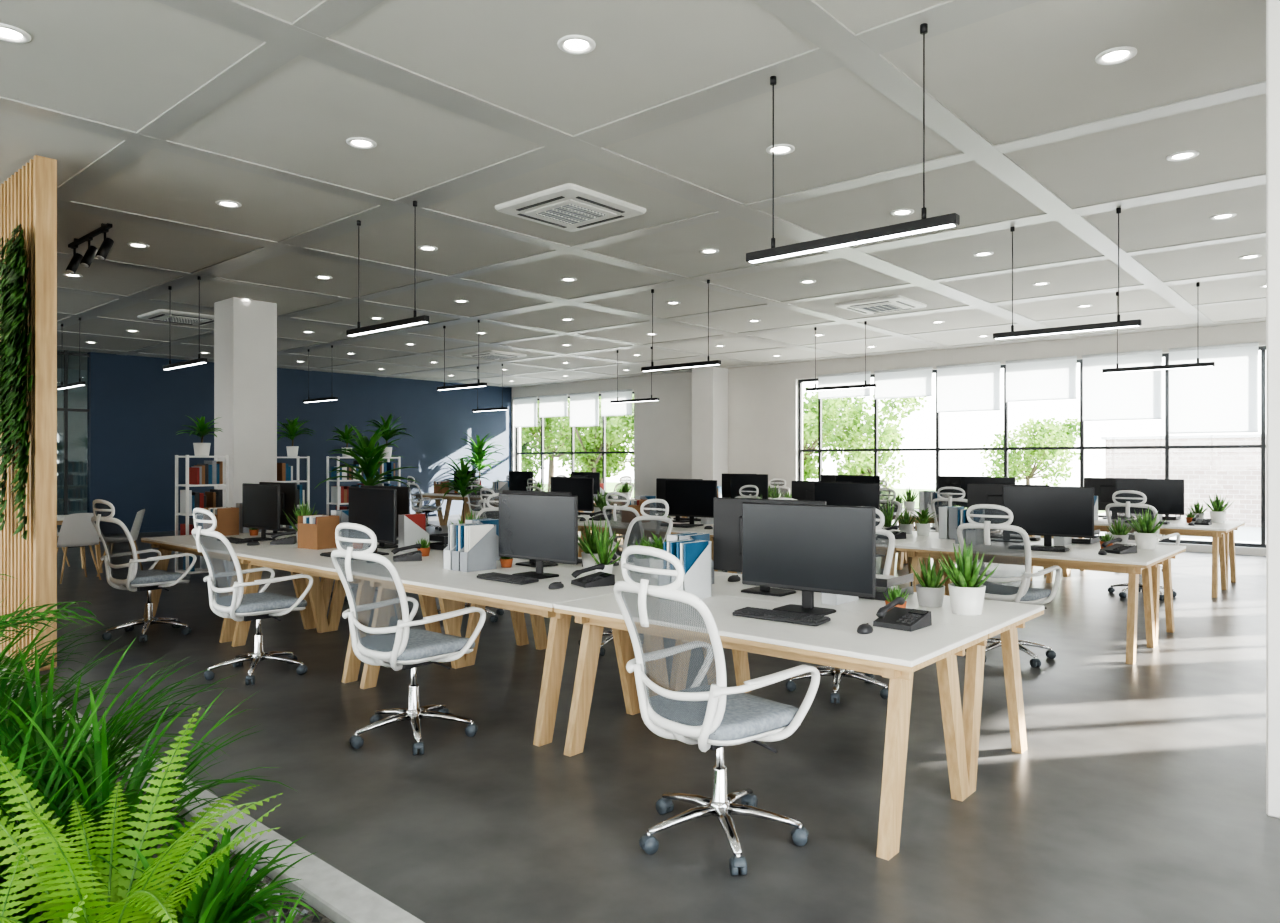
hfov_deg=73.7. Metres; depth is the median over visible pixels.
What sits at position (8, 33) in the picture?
recessed light
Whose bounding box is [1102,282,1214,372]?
pendant lamp
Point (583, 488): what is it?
computer monitor
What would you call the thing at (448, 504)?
office desk
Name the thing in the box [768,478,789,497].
office chair
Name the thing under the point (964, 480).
computer monitor
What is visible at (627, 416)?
tree
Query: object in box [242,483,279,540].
computer monitor
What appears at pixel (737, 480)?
computer monitor
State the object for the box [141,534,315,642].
office desk
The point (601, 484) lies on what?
file holder
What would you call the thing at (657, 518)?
office chair
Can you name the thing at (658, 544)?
potted succulent
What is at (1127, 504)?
office chair
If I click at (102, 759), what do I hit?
ornamental grass
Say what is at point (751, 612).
keyboard
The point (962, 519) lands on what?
file holder
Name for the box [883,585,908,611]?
potted succulent
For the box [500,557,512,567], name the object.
potted succulent
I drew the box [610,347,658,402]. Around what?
pendant lamp
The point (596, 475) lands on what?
computer monitor
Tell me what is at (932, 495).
file holder
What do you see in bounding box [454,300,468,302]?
recessed light
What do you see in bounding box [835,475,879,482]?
computer monitor
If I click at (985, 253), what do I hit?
recessed light
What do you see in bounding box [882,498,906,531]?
potted succulent
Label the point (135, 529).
shell chair
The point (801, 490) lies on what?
computer monitor
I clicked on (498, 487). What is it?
file holder
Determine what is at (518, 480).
computer monitor
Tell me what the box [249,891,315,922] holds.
grass
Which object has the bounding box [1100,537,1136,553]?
desk phone
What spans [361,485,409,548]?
computer monitor
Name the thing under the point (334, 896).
planter bed
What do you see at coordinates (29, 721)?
ornamental grass
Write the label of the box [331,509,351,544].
file holder
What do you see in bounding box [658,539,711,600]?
file holder
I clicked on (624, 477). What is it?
office chair
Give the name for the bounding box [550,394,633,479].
tree
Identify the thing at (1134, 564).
office desk
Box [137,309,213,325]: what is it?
air conditioner
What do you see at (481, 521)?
file holder
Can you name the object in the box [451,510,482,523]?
potted succulent
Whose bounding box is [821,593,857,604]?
file holder
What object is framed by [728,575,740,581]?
computer mouse
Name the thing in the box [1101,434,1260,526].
wall
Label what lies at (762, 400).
wall
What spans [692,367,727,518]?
column
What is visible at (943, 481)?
computer monitor
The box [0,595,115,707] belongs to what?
ornamental grass
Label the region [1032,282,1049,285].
recessed light
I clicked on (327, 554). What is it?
keyboard
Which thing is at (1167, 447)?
window
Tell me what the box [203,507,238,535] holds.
organizer box
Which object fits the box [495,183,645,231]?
air conditioner
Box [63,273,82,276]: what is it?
recessed light
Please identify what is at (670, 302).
recessed light
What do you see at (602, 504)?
potted succulent
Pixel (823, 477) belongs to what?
computer monitor
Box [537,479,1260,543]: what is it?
ground
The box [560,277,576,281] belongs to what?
recessed light
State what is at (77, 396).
window
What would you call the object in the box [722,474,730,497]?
computer monitor
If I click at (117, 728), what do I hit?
ornamental grass
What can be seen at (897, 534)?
desk phone
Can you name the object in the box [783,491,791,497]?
potted succulent
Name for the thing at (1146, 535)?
potted succulent
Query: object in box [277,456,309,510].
bookcase
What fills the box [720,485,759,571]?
office chair
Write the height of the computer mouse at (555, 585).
0.034 m
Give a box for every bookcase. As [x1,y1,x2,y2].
[175,455,228,582]
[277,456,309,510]
[326,456,400,514]
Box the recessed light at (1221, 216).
[1210,213,1236,219]
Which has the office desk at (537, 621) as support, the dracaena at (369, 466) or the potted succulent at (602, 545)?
the potted succulent at (602, 545)
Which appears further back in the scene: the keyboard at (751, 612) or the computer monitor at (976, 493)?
the computer monitor at (976, 493)
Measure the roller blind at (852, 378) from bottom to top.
0.520 m
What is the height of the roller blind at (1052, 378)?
0.770 m
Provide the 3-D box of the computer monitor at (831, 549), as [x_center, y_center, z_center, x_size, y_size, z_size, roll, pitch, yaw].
[0.799,0.469,4.151,0.720,0.520,0.190,0,0,40]
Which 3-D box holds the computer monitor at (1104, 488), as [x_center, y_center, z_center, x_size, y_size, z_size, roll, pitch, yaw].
[6.045,0.469,10.856,0.720,0.520,0.190,0,0,42]
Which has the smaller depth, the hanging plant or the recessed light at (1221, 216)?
the hanging plant
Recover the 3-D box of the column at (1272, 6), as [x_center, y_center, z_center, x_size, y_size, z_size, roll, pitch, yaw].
[3.036,-0.355,3.589,0.600,3.670,0.600,0,0,41]
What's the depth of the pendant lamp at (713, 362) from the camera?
10.47 m
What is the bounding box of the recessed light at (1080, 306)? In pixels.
[1077,304,1092,307]
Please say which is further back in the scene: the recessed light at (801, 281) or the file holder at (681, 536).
the recessed light at (801, 281)
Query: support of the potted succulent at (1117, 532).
on the office desk at (1172, 551)
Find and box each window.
[57,368,86,514]
[516,392,633,491]
[798,346,1265,547]
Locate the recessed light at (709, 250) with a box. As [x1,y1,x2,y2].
[700,248,718,253]
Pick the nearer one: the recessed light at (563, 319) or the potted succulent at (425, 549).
the potted succulent at (425, 549)
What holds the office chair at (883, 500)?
on the floor
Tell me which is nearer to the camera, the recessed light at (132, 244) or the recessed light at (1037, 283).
the recessed light at (132, 244)
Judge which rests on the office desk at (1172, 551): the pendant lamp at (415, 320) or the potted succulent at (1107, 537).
the potted succulent at (1107, 537)
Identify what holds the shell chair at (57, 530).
on the floor
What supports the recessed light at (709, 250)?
in the ceiling
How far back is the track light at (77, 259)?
8.09 m
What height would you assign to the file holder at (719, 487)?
0.300 m
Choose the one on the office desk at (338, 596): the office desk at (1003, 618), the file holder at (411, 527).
the file holder at (411, 527)
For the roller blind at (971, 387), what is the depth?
16.36 m
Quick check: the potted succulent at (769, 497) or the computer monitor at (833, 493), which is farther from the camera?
the potted succulent at (769, 497)
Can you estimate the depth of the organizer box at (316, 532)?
7.14 m
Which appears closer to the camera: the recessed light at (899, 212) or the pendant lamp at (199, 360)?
the recessed light at (899, 212)
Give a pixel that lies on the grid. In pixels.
(307, 36)
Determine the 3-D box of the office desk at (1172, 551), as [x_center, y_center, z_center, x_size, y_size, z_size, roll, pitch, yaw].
[3.735,1.105,7.698,1.910,0.750,0.820,0,0,41]
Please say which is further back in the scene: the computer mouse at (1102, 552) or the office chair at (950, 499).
the office chair at (950, 499)
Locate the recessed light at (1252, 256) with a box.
[1239,254,1261,259]
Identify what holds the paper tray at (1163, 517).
on the office desk at (1229, 538)
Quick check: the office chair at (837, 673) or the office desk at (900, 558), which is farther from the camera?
the office desk at (900, 558)
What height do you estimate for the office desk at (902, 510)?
0.750 m
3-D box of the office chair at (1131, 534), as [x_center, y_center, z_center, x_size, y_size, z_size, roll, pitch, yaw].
[6.726,0.893,11.524,0.671,1.173,0.718,0,0,35]
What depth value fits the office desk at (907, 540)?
7.71 m
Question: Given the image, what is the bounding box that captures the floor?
[0,514,1279,922]
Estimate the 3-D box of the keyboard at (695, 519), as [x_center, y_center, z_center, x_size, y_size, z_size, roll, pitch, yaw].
[0.624,0.715,10.551,0.440,0.025,0.140,0,0,41]
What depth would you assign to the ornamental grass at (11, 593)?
4.55 m
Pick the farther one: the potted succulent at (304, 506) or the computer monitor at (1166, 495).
the computer monitor at (1166, 495)
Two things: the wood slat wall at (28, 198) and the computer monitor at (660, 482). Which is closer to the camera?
the wood slat wall at (28, 198)
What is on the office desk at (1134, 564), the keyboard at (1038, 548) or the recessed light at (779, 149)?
the keyboard at (1038, 548)
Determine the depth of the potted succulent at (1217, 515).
10.16 m
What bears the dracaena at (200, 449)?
on the bookcase at (187, 485)
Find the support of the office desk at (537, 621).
on the floor
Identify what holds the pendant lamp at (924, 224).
hanging from the ceiling
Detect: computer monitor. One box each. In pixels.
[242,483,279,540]
[259,482,296,534]
[349,487,396,554]
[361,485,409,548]
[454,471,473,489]
[499,493,577,578]
[502,490,571,566]
[509,471,531,489]
[510,471,532,490]
[551,477,587,514]
[552,477,593,518]
[573,472,599,493]
[656,478,702,522]
[665,479,716,525]
[713,497,826,596]
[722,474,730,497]
[731,474,767,498]
[742,502,875,615]
[792,481,851,500]
[814,482,879,525]
[821,475,862,480]
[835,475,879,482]
[938,476,984,506]
[961,477,1014,506]
[967,484,1049,542]
[1003,485,1093,547]
[1084,478,1146,519]
[1116,479,1183,518]
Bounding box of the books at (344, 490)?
[331,461,395,509]
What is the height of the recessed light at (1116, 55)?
0.011 m
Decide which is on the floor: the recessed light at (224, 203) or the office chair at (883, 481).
the office chair at (883, 481)
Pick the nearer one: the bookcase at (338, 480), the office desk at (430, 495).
the bookcase at (338, 480)
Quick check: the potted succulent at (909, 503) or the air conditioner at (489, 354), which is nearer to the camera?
the potted succulent at (909, 503)
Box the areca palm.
[0,574,105,686]
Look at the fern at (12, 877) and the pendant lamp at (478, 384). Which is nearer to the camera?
the fern at (12, 877)
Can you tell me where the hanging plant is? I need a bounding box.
[0,224,32,539]
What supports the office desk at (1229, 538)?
on the floor
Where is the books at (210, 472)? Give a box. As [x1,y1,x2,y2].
[180,461,222,571]
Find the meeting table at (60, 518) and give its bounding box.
[57,515,102,572]
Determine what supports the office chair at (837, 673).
on the floor
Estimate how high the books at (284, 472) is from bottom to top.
1.363 m
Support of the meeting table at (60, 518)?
on the floor
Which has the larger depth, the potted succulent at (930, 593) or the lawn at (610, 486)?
the lawn at (610, 486)
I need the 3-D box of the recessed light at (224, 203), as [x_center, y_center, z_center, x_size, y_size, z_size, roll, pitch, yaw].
[-3.493,-2.184,7.244,0.200,0.011,0.200,0,0,41]
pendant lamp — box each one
[57,318,84,388]
[163,276,207,369]
[303,345,337,402]
[346,201,429,335]
[437,320,486,389]
[472,364,507,411]
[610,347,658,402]
[641,280,720,371]
[746,23,959,262]
[806,321,875,390]
[993,208,1141,338]
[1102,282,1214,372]
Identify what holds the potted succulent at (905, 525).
on the office desk at (932, 535)
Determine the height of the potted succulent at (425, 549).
0.141 m
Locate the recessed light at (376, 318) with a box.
[370,317,382,319]
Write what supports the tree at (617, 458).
on the ground at (1243, 534)
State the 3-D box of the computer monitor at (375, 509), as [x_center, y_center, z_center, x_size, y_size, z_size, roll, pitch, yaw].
[-2.117,0.469,6.704,0.720,0.520,0.190,0,0,44]
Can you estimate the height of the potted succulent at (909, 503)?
0.364 m
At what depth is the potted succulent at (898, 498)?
12.91 m
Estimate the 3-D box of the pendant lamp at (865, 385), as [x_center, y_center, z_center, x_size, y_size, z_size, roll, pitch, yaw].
[3.191,-1.670,13.620,1.220,1.040,0.055,0,0,41]
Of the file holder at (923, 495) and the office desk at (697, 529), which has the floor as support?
the office desk at (697, 529)
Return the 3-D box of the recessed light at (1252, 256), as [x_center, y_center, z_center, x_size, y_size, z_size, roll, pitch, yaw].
[6.517,-2.184,9.114,0.200,0.011,0.200,0,0,41]
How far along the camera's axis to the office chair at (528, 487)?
15.43 m
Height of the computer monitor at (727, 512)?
0.520 m
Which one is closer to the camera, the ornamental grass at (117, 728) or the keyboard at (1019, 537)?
the ornamental grass at (117, 728)
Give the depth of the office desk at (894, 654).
3.66 m
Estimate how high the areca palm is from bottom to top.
1.054 m
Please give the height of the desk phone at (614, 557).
0.114 m
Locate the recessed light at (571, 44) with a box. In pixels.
[557,35,595,54]
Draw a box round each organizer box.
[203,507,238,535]
[298,515,338,549]
[434,481,448,493]
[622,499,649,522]
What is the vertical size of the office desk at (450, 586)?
0.750 m
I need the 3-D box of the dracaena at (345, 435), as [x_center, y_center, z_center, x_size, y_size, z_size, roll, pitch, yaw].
[-4.574,-0.322,13.334,0.610,0.499,0.614,0,0,41]
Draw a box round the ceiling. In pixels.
[0,0,1265,387]
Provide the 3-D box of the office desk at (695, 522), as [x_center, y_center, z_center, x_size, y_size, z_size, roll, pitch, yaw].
[0.846,1.105,10.227,1.910,0.750,0.820,0,0,41]
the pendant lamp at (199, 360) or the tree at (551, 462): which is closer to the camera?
the pendant lamp at (199, 360)
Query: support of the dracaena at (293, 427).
on the bookcase at (297, 457)
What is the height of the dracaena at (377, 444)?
1.983 m
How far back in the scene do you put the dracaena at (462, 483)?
15.05 m
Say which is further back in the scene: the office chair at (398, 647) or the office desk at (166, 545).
the office desk at (166, 545)
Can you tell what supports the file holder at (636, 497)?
on the office desk at (695, 522)
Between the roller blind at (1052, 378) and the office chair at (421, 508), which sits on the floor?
the office chair at (421, 508)
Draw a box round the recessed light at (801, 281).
[799,280,815,283]
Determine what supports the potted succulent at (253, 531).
on the office desk at (326, 583)
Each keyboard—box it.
[217,537,251,543]
[320,552,354,559]
[476,572,538,584]
[660,523,694,527]
[673,518,700,520]
[732,607,830,625]
[990,535,1040,539]
[1008,545,1069,551]
[1125,520,1169,523]
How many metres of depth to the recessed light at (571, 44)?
4.47 m
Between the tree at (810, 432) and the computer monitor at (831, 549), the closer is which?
the computer monitor at (831, 549)
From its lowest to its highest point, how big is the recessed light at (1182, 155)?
0.011 m
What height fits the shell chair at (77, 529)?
0.853 m
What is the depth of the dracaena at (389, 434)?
13.76 m
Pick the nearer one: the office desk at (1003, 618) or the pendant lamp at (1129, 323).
the office desk at (1003, 618)
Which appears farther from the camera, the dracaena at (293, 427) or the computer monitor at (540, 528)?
the dracaena at (293, 427)
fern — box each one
[0,707,282,922]
[0,849,87,922]
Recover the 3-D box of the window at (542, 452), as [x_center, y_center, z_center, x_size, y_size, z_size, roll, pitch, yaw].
[-1.857,-0.230,23.741,4.770,3.180,0.080,0,0,41]
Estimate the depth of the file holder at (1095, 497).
10.62 m
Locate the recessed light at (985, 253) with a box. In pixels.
[973,251,993,256]
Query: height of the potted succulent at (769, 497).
0.364 m
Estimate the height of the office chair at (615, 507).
1.173 m
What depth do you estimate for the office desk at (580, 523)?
10.13 m
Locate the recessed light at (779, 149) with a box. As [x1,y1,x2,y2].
[766,144,794,154]
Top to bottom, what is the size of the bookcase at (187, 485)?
1.560 m
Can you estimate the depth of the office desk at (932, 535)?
8.30 m
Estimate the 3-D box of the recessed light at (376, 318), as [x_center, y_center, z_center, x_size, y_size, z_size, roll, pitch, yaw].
[-4.018,-2.184,13.021,0.200,0.011,0.200,0,0,41]
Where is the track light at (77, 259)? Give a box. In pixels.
[66,223,113,273]
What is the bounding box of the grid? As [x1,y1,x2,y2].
[0,0,1265,386]
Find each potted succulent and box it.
[249,528,258,535]
[283,499,316,540]
[289,503,317,528]
[416,538,429,555]
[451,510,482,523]
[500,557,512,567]
[536,480,547,490]
[578,516,637,573]
[578,517,616,573]
[594,491,610,515]
[595,489,613,514]
[620,481,632,498]
[627,533,652,573]
[640,531,665,578]
[768,483,782,498]
[768,486,774,498]
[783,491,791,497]
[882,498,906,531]
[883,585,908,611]
[891,494,902,509]
[898,509,918,533]
[899,487,917,510]
[910,507,936,535]
[910,554,948,606]
[937,538,998,615]
[1099,532,1113,548]
[1107,518,1133,543]
[1125,506,1166,548]
[1185,511,1194,522]
[1188,501,1206,518]
[1203,494,1234,522]
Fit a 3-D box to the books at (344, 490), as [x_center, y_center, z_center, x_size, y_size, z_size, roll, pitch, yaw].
[-4.370,0.668,13.530,0.238,1.360,1.003,0,0,41]
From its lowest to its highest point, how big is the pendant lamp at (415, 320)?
1.040 m
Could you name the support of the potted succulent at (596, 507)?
on the office desk at (580, 515)
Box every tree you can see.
[521,408,561,479]
[524,400,601,491]
[526,396,633,482]
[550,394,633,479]
[606,413,633,477]
[617,394,633,436]
[803,387,866,480]
[806,391,926,488]
[980,417,1079,485]
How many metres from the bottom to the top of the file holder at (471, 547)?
0.300 m
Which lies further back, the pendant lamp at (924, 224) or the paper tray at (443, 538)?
the paper tray at (443, 538)
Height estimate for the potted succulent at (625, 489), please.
0.364 m
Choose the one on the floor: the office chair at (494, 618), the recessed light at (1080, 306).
the office chair at (494, 618)
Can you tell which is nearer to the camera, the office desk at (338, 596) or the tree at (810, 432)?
the office desk at (338, 596)
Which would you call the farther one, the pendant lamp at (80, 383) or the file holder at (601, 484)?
the file holder at (601, 484)
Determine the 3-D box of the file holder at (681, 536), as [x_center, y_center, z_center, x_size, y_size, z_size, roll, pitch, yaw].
[0.298,0.580,5.052,0.176,0.300,0.240,0,0,40]
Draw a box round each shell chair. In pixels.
[57,513,101,583]
[57,530,69,566]
[97,509,144,576]
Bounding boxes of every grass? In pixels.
[0,593,45,679]
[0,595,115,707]
[0,618,178,800]
[0,636,236,829]
[0,683,293,918]
[0,685,114,856]
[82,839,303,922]
[106,822,287,922]
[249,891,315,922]
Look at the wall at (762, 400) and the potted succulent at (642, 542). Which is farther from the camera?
the wall at (762, 400)
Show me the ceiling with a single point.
(1032, 69)
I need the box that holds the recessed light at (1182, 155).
[1166,150,1198,160]
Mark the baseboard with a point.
(167, 528)
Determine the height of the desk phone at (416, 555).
0.114 m
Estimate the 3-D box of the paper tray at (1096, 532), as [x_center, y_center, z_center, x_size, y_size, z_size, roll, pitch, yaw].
[3.967,0.671,7.704,0.260,0.113,0.330,0,0,41]
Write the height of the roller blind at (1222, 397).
1.420 m
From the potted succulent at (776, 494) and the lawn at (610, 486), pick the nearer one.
the potted succulent at (776, 494)
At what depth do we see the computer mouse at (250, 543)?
7.42 m
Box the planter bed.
[0,669,424,922]
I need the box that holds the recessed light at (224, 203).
[215,200,241,207]
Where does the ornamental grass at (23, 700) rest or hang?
on the planter bed
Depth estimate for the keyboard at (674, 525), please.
9.46 m
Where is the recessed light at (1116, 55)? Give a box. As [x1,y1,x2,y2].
[1095,46,1136,64]
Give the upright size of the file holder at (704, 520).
0.300 m
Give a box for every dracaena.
[176,415,221,455]
[277,417,313,456]
[314,424,420,488]
[326,425,360,456]
[358,442,401,482]
[363,413,410,456]
[433,457,489,523]
[455,432,505,515]
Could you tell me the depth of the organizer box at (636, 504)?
10.19 m
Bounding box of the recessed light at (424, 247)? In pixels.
[418,245,437,250]
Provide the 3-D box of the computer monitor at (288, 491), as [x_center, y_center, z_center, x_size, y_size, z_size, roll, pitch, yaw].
[-3.622,0.469,8.553,0.720,0.520,0.190,0,0,40]
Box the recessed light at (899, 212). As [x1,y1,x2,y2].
[890,209,913,215]
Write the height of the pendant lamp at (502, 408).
1.040 m
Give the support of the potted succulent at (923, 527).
on the office desk at (932, 535)
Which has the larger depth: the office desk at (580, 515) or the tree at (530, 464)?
the tree at (530, 464)
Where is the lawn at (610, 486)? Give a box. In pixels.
[533,482,1104,513]
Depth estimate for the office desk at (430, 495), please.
18.76 m
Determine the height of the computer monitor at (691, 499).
0.520 m
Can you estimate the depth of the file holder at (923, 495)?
12.33 m
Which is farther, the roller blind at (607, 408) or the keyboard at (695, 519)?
the roller blind at (607, 408)
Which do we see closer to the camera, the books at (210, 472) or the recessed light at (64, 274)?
the recessed light at (64, 274)
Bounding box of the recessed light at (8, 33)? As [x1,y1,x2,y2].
[0,23,30,42]
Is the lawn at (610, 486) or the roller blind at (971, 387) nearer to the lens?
the roller blind at (971, 387)
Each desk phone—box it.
[270,530,296,544]
[391,544,421,561]
[571,564,614,587]
[582,553,618,566]
[589,511,610,520]
[873,597,931,631]
[877,526,905,538]
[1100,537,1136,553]
[1191,514,1211,524]
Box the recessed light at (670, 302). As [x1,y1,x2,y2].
[666,301,680,304]
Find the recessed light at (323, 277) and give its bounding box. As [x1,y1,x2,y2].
[315,275,332,279]
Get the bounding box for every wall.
[0,155,56,670]
[57,350,88,514]
[87,352,510,529]
[511,322,1265,555]
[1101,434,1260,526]
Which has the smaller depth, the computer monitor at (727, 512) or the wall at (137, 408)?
the computer monitor at (727, 512)
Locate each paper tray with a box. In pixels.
[429,533,447,549]
[858,573,913,600]
[1072,529,1099,543]
[1162,515,1180,519]
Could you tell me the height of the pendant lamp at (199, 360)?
1.040 m
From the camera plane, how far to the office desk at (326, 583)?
7.67 m
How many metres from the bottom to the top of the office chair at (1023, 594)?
1.173 m
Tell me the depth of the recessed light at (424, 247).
8.74 m
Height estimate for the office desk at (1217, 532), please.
0.750 m
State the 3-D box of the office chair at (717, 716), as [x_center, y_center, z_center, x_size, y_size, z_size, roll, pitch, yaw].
[0.269,0.893,3.342,0.718,1.173,0.671,0,0,-31]
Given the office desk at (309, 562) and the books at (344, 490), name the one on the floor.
the office desk at (309, 562)
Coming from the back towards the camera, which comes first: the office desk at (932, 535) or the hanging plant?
the office desk at (932, 535)
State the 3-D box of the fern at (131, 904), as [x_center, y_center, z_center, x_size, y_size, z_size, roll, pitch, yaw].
[-1.312,1.033,2.144,0.926,0.697,0.972,0,0,-2]
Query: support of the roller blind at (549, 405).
attached to the window at (542, 452)
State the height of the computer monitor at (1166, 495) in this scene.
0.520 m
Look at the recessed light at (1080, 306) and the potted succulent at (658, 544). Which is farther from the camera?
the recessed light at (1080, 306)
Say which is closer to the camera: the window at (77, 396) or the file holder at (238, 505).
the file holder at (238, 505)
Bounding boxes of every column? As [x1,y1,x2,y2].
[214,297,276,570]
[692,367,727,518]
[1266,0,1279,818]
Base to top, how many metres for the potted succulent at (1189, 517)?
0.141 m
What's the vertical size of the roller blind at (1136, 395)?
1.170 m
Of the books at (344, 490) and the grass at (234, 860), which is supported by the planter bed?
the grass at (234, 860)
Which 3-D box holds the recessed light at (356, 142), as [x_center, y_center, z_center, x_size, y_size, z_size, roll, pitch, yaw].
[-1.913,-2.184,5.861,0.200,0.011,0.200,0,0,41]
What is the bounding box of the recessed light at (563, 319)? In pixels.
[561,318,573,320]
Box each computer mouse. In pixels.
[247,541,259,545]
[548,582,563,588]
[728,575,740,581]
[857,623,872,633]
[1098,550,1106,554]
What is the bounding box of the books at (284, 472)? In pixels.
[277,463,304,528]
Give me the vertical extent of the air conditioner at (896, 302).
0.063 m
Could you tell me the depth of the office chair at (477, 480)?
16.76 m
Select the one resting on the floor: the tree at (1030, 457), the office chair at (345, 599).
the office chair at (345, 599)
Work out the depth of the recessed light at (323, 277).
10.14 m
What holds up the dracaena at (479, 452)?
on the floor
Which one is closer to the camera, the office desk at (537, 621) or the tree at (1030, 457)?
the office desk at (537, 621)
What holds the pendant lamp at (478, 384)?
hanging from the ceiling
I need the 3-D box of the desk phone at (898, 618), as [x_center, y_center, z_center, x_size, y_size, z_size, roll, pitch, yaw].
[1.164,0.672,3.789,0.180,0.114,0.221,0,0,44]
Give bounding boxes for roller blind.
[513,396,537,426]
[539,394,567,417]
[569,391,598,426]
[600,389,631,415]
[818,371,870,398]
[874,366,931,398]
[936,361,1000,412]
[1005,356,1076,401]
[1082,349,1161,420]
[1169,342,1258,433]
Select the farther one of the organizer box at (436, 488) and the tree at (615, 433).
the tree at (615, 433)
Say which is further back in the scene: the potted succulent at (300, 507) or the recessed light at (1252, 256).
the recessed light at (1252, 256)
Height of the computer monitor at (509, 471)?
0.520 m
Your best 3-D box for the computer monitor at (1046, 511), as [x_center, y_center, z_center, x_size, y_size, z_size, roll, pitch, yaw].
[3.441,0.469,7.221,0.720,0.520,0.190,0,0,41]
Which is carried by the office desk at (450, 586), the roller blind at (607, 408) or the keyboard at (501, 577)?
the keyboard at (501, 577)
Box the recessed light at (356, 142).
[346,137,376,148]
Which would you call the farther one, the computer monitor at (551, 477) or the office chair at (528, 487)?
the office chair at (528, 487)
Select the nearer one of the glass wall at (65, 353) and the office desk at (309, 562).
the office desk at (309, 562)
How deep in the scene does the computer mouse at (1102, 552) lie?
6.66 m
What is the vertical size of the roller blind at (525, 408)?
0.870 m
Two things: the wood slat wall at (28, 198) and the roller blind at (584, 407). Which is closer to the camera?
the wood slat wall at (28, 198)
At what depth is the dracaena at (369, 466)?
11.88 m
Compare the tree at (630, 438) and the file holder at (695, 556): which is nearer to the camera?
the file holder at (695, 556)
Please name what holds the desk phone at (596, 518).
on the office desk at (580, 523)
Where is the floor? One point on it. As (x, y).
(1136, 793)
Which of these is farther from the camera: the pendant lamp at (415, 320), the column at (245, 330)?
the column at (245, 330)
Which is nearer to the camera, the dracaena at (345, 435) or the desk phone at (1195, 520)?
the desk phone at (1195, 520)
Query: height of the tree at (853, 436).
4.159 m
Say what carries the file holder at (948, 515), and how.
on the office desk at (1172, 551)
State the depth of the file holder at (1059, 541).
7.41 m
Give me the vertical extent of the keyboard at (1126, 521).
0.025 m
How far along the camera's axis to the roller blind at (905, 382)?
17.23 m
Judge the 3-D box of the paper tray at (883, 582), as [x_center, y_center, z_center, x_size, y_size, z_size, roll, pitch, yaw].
[1.299,0.671,4.657,0.260,0.113,0.330,0,0,41]
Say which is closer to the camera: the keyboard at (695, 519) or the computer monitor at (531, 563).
the computer monitor at (531, 563)
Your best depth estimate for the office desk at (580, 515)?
11.33 m
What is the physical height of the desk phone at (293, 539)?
0.114 m
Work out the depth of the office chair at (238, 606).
5.80 m
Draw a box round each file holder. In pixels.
[236,503,260,532]
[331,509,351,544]
[398,513,428,551]
[443,523,495,571]
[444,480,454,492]
[465,518,500,560]
[491,481,507,494]
[594,483,604,498]
[635,496,656,515]
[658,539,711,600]
[666,532,713,583]
[701,517,712,523]
[717,486,721,497]
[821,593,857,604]
[919,491,935,511]
[927,492,952,513]
[939,506,963,539]
[955,509,984,544]
[1053,536,1071,545]
[1094,496,1097,520]
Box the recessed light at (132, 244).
[127,242,149,247]
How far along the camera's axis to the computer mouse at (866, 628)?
3.62 m
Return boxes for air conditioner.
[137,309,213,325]
[462,350,526,359]
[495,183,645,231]
[835,295,926,314]
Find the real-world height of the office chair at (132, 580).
1.173 m
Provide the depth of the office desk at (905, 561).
12.32 m
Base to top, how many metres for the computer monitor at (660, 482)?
0.520 m
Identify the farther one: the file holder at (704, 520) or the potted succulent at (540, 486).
the potted succulent at (540, 486)
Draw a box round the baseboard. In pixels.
[103,511,461,534]
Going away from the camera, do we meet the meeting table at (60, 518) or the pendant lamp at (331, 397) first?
the meeting table at (60, 518)
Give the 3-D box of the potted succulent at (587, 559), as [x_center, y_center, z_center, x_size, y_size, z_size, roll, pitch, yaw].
[-0.289,0.547,5.584,0.300,0.364,0.270,0,0,6]
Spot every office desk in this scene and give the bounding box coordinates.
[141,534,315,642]
[228,546,442,682]
[239,528,397,626]
[327,539,528,645]
[354,563,640,746]
[412,493,478,524]
[443,492,490,524]
[464,496,498,516]
[464,557,731,696]
[480,516,621,560]
[554,592,988,860]
[578,514,658,545]
[583,522,741,573]
[640,517,712,539]
[669,573,1043,795]
[727,536,930,575]
[876,530,946,582]
[881,511,909,566]
[893,512,1046,580]
[896,539,1167,664]
[901,508,918,530]
[937,538,1185,645]
[1046,519,1235,597]
[1069,517,1244,588]
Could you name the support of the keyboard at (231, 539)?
on the office desk at (166, 545)
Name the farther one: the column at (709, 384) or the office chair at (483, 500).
the column at (709, 384)
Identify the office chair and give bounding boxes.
[91,499,196,641]
[192,508,312,684]
[331,523,485,754]
[331,585,377,601]
[407,476,443,530]
[437,493,503,621]
[466,477,494,516]
[479,488,498,518]
[526,478,541,490]
[578,499,672,655]
[602,492,662,561]
[613,476,633,513]
[614,545,819,875]
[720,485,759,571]
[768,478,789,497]
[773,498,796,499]
[785,506,895,703]
[876,488,900,556]
[880,480,890,505]
[931,487,986,576]
[957,504,1060,666]
[1105,490,1179,599]
[1117,513,1163,571]

